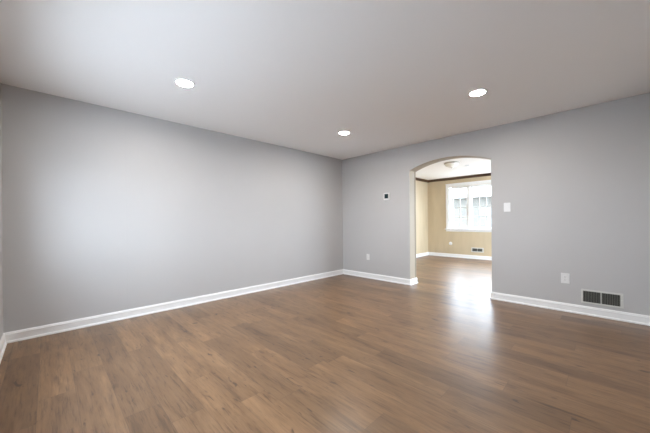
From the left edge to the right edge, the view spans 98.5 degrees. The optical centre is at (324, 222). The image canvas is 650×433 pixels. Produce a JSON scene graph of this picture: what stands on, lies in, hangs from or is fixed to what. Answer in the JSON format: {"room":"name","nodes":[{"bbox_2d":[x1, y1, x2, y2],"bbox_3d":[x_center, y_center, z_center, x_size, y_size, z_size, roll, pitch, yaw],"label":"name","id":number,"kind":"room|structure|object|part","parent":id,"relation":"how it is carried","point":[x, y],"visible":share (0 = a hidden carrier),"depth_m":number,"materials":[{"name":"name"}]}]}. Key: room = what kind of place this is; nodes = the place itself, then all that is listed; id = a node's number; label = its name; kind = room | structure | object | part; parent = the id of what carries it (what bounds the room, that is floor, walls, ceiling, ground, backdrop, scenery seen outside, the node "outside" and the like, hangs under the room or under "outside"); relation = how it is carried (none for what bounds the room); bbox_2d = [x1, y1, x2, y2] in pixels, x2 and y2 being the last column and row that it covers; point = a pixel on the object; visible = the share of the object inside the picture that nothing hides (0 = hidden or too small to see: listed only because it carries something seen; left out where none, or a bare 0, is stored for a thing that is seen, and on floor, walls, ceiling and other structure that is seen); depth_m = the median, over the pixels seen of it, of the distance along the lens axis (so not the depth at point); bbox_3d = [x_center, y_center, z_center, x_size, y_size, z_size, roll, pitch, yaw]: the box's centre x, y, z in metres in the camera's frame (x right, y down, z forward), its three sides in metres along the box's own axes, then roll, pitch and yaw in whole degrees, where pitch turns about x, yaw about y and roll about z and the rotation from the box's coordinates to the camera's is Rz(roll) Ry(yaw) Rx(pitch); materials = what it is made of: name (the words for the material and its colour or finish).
{"room":"empty living room","nodes":[
{"label":"empty living room","id":0,"kind":"room"},
{"bbox_2d":[0,83,2,339],"bbox_3d":[-1.588,-0.091,1.104,0.090,2.440,4.465,-1,0,-45],"label":"wall","id":1,"kind":"structure","parent":0,"point":[1,254],"depth_m":2.57,"materials":[{"name":"grey paint"}]},
{"bbox_2d":[0,333,6,362],"bbox_3d":[-1.487,1.078,1.097,0.026,0.100,4.325,-1,0,-45],"label":"baseboard","id":2,"kind":"structure","parent":1,"relation":"attached to","point":[3,344],"depth_m":2.46,"materials":[{"name":"white paint"}]},
{"bbox_2d":[1,84,342,332],"bbox_3d":[-1.374,-0.098,4.357,4.790,2.440,0.141,-1,0,-45],"label":"wall","id":3,"kind":"structure","parent":0,"point":[105,210],"depth_m":3.41,"materials":[{"name":"grey paint"}]},
{"bbox_2d":[5,269,342,342],"bbox_3d":[-1.306,1.071,4.300,4.790,0.100,0.026,-1,0,-45],"label":"baseboard","id":4,"kind":"structure","parent":3,"relation":"attached to","point":[29,333],"depth_m":3.40,"materials":[{"name":"white paint"}]},
{"bbox_2d":[0,255,649,432],"bbox_3d":[1.724,1.196,4.361,9.520,0.200,4.800,-1,0,-45],"label":"floor","id":5,"kind":"structure","parent":0,"point":[343,353],"depth_m":2.15,"materials":[{"name":"brown wood"}]},
{"bbox_2d":[0,0,649,179],"bbox_3d":[1.678,-1.419,4.348,9.415,0.150,4.750,-1,0,-45],"label":"ceiling","id":6,"kind":"structure","parent":0,"point":[294,74],"depth_m":2.32,"materials":[{"name":"white paint"}]},
{"bbox_2d":[174,78,194,87],"bbox_3d":[-1.324,-1.312,2.645,0.180,0.008,0.180,-1,0,-45],"label":"recessed light","id":7,"kind":"object","parent":6,"relation":"in","point":[182,82],"visible":1,"depth_m":2.63,"materials":[{"name":"white plastic"}]},
{"bbox_2d":[338,131,349,134],"bbox_3d":[0.287,-1.328,4.173,0.180,0.008,0.180,-1,0,-45],"label":"recessed light","id":8,"kind":"object","parent":6,"relation":"in","point":[340,132],"visible":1,"depth_m":4.15,"materials":[{"name":"white plastic"}]},
{"bbox_2d":[444,161,459,167],"bbox_3d":[2.898,-1.295,6.399,0.336,0.126,0.336,-1,0,-45],"label":"light","id":9,"kind":"object","parent":6,"relation":"attached to","point":[451,164],"visible":1,"depth_m":6.30,"materials":[{"name":"white glass"}]},
{"bbox_3d":[2.898,-1.289,6.399,0.300,0.078,0.300,-1,0,-45],"label":"lamp shade","id":10,"kind":"part","parent":9,"relation":"part of","materials":[{"name":"white glass"}]},
{"bbox_2d":[468,88,487,96],"bbox_3d":[1.579,-1.337,2.896,0.180,0.008,0.180,-1,0,-45],"label":"recessed light","id":11,"kind":"object","parent":6,"relation":"in","point":[478,92],"visible":1,"depth_m":2.88,"materials":[{"name":"white plastic"}]},
{"bbox_2d":[416,180,427,253],"bbox_3d":[1.849,-0.131,7.750,4.125,2.440,0.140,-1,0,-45],"label":"wall","id":12,"kind":"structure","parent":0,"point":[421,187],"depth_m":8.85,"materials":[{"name":"beige paint"}]},
{"bbox_2d":[416,252,427,257],"bbox_3d":[1.917,1.038,7.693,4.125,0.100,0.026,-1,0,-45],"label":"baseboard","id":13,"kind":"structure","parent":12,"relation":"attached to","point":[425,253],"depth_m":8.80,"materials":[{"name":"white paint"}]},
{"bbox_2d":[416,178,427,182],"bbox_3d":[1.906,-1.315,7.681,4.125,0.072,0.050,-1,0,-45],"label":"trim","id":14,"kind":"structure","parent":12,"relation":"attached to","point":[417,179],"depth_m":8.81,"materials":[{"name":"brown wood"}]},
{"bbox_2d":[428,176,491,256],"bbox_3d":[4.872,-0.157,7.727,0.140,2.440,4.425,-1,0,-45],"label":"wall","id":15,"kind":"structure","parent":0,"point":[439,239],"depth_m":8.75,"materials":[{"name":"beige paint"}]},
{"bbox_2d":[428,173,490,182],"bbox_3d":[4.794,-1.340,7.658,0.050,0.072,4.145,-1,0,-45],"label":"trim","id":16,"kind":"structure","parent":15,"relation":"attached to","point":[485,174],"depth_m":8.37,"materials":[{"name":"brown wood"}]},
{"bbox_2d":[428,252,491,259],"bbox_3d":[4.823,1.013,7.670,0.026,0.100,4.145,-1,0,-45],"label":"baseboard","id":17,"kind":"structure","parent":15,"relation":"attached to","point":[429,253],"depth_m":8.41,"materials":[{"name":"white paint"}]},
{"bbox_2d":[445,180,490,231],"bbox_3d":[4.587,-0.454,7.971,0.193,1.468,2.278,-1,0,-45],"label":"window","id":18,"kind":"structure","parent":15,"relation":"in","point":[469,185],"depth_m":8.30,"materials":[{"name":"white paint"}]},
{"bbox_3d":[4.110,-0.441,8.515,0.040,1.250,0.482,-1,0,-45],"label":"sash","id":19,"kind":"part","parent":18,"relation":"part of","materials":[{"name":"glass"}]},
{"bbox_3d":[4.593,0.201,7.972,0.193,0.036,2.278,-1,0,-45],"label":"sill","id":20,"kind":"part","parent":18,"relation":"part of","materials":[{"name":"white paint"}]},
{"bbox_3d":[4.618,-0.444,8.002,0.040,1.250,0.838,-1,0,-45],"label":"sash","id":21,"kind":"part","parent":18,"relation":"part of","materials":[{"name":"white paint"}]},
{"bbox_2d":[471,247,483,252],"bbox_3d":[4.409,0.805,8.096,0.012,0.135,0.330,-1,0,-45],"label":"air vent","id":22,"kind":"object","parent":15,"relation":"in","point":[481,250],"visible":1,"depth_m":8.09,"materials":[{"name":"grey metal"}]},
{"bbox_2d":[342,93,649,315],"bbox_3d":[1.921,-0.127,4.589,0.220,2.440,4.765,-1,0,-45],"label":"wall","id":23,"kind":"structure","parent":0,"point":[575,183],"depth_m":3.54,"materials":[{"name":"grey paint"}]},
{"bbox_2d":[343,269,410,284],"bbox_3d":[0.937,1.050,5.421,0.026,0.100,1.588,-1,0,-45],"label":"baseboard","id":24,"kind":"structure","parent":23,"relation":"attached to","point":[347,272],"depth_m":5.34,"materials":[{"name":"white paint"}]},
{"bbox_2d":[384,193,389,199],"bbox_3d":[1.145,-0.476,5.195,0.025,0.132,0.124,-1,0,-45],"label":"thermostat","id":25,"kind":"object","parent":23,"relation":"attached to","point":[386,195],"visible":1,"depth_m":5.18,"materials":[{"name":"white plastic"}]},
{"bbox_2d":[410,277,417,284],"bbox_3d":[1.574,1.045,4.952,0.271,0.100,0.026,-1,0,-45],"label":"baseboard","id":26,"kind":"object","parent":23,"relation":"attached to","point":[413,281],"visible":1,"depth_m":4.94,"materials":[{"name":"white paint"}]},
{"bbox_2d":[414,172,415,277],"bbox_3d":[1.621,0.048,5.022,0.040,1.894,0.006,-1,0,-45],"label":"trim","id":27,"kind":"structure","parent":23,"relation":"attached to","point":[414,172],"depth_m":5.02,"materials":[{"name":"beige paint"}]},
{"bbox_2d":[504,203,509,211],"bbox_3d":[2.496,-0.205,3.837,0.018,0.122,0.078,-1,0,-45],"label":"light switch","id":28,"kind":"object","parent":23,"relation":"attached to","point":[506,205],"visible":1,"depth_m":3.84,"materials":[{"name":"white plastic"}]},
{"bbox_2d":[561,273,569,283],"bbox_3d":[2.930,0.684,3.414,0.009,0.124,0.080,-1,0,-45],"label":"wall outlet","id":29,"kind":"object","parent":23,"relation":"attached to","point":[565,277],"visible":1,"depth_m":3.41,"materials":[{"name":"white plastic"}]},
{"bbox_2d":[489,292,649,325],"bbox_3d":[2.885,1.036,3.451,0.026,0.100,1.522,-1,0,-45],"label":"baseboard","id":30,"kind":"structure","parent":23,"relation":"attached to","point":[573,308],"depth_m":3.34,"materials":[{"name":"white paint"}]},
{"bbox_2d":[581,289,623,308],"bbox_3d":[3.151,0.870,3.190,0.012,0.162,0.345,-1,0,-45],"label":"air vent","id":31,"kind":"object","parent":23,"relation":"in","point":[609,299],"visible":1,"depth_m":3.18,"materials":[{"name":"grey metal"}]},
{"label":"outside","id":32,"kind":"structure","parent":0,"visible":0},
{"bbox_3d":[0.395,1.855,5.995,120.000,0.300,120.000,-1,0,-45],"label":"ground","id":33,"kind":"structure","parent":32,"visible":0},
{"bbox_2d":[451,186,490,227],"bbox_3d":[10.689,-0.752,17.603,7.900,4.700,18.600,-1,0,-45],"label":"window pane","id":34,"kind":"structure","parent":33,"relation":"on","point":[475,191],"depth_m":15.21,"materials":[{"name":"clear glass"}]}
]}

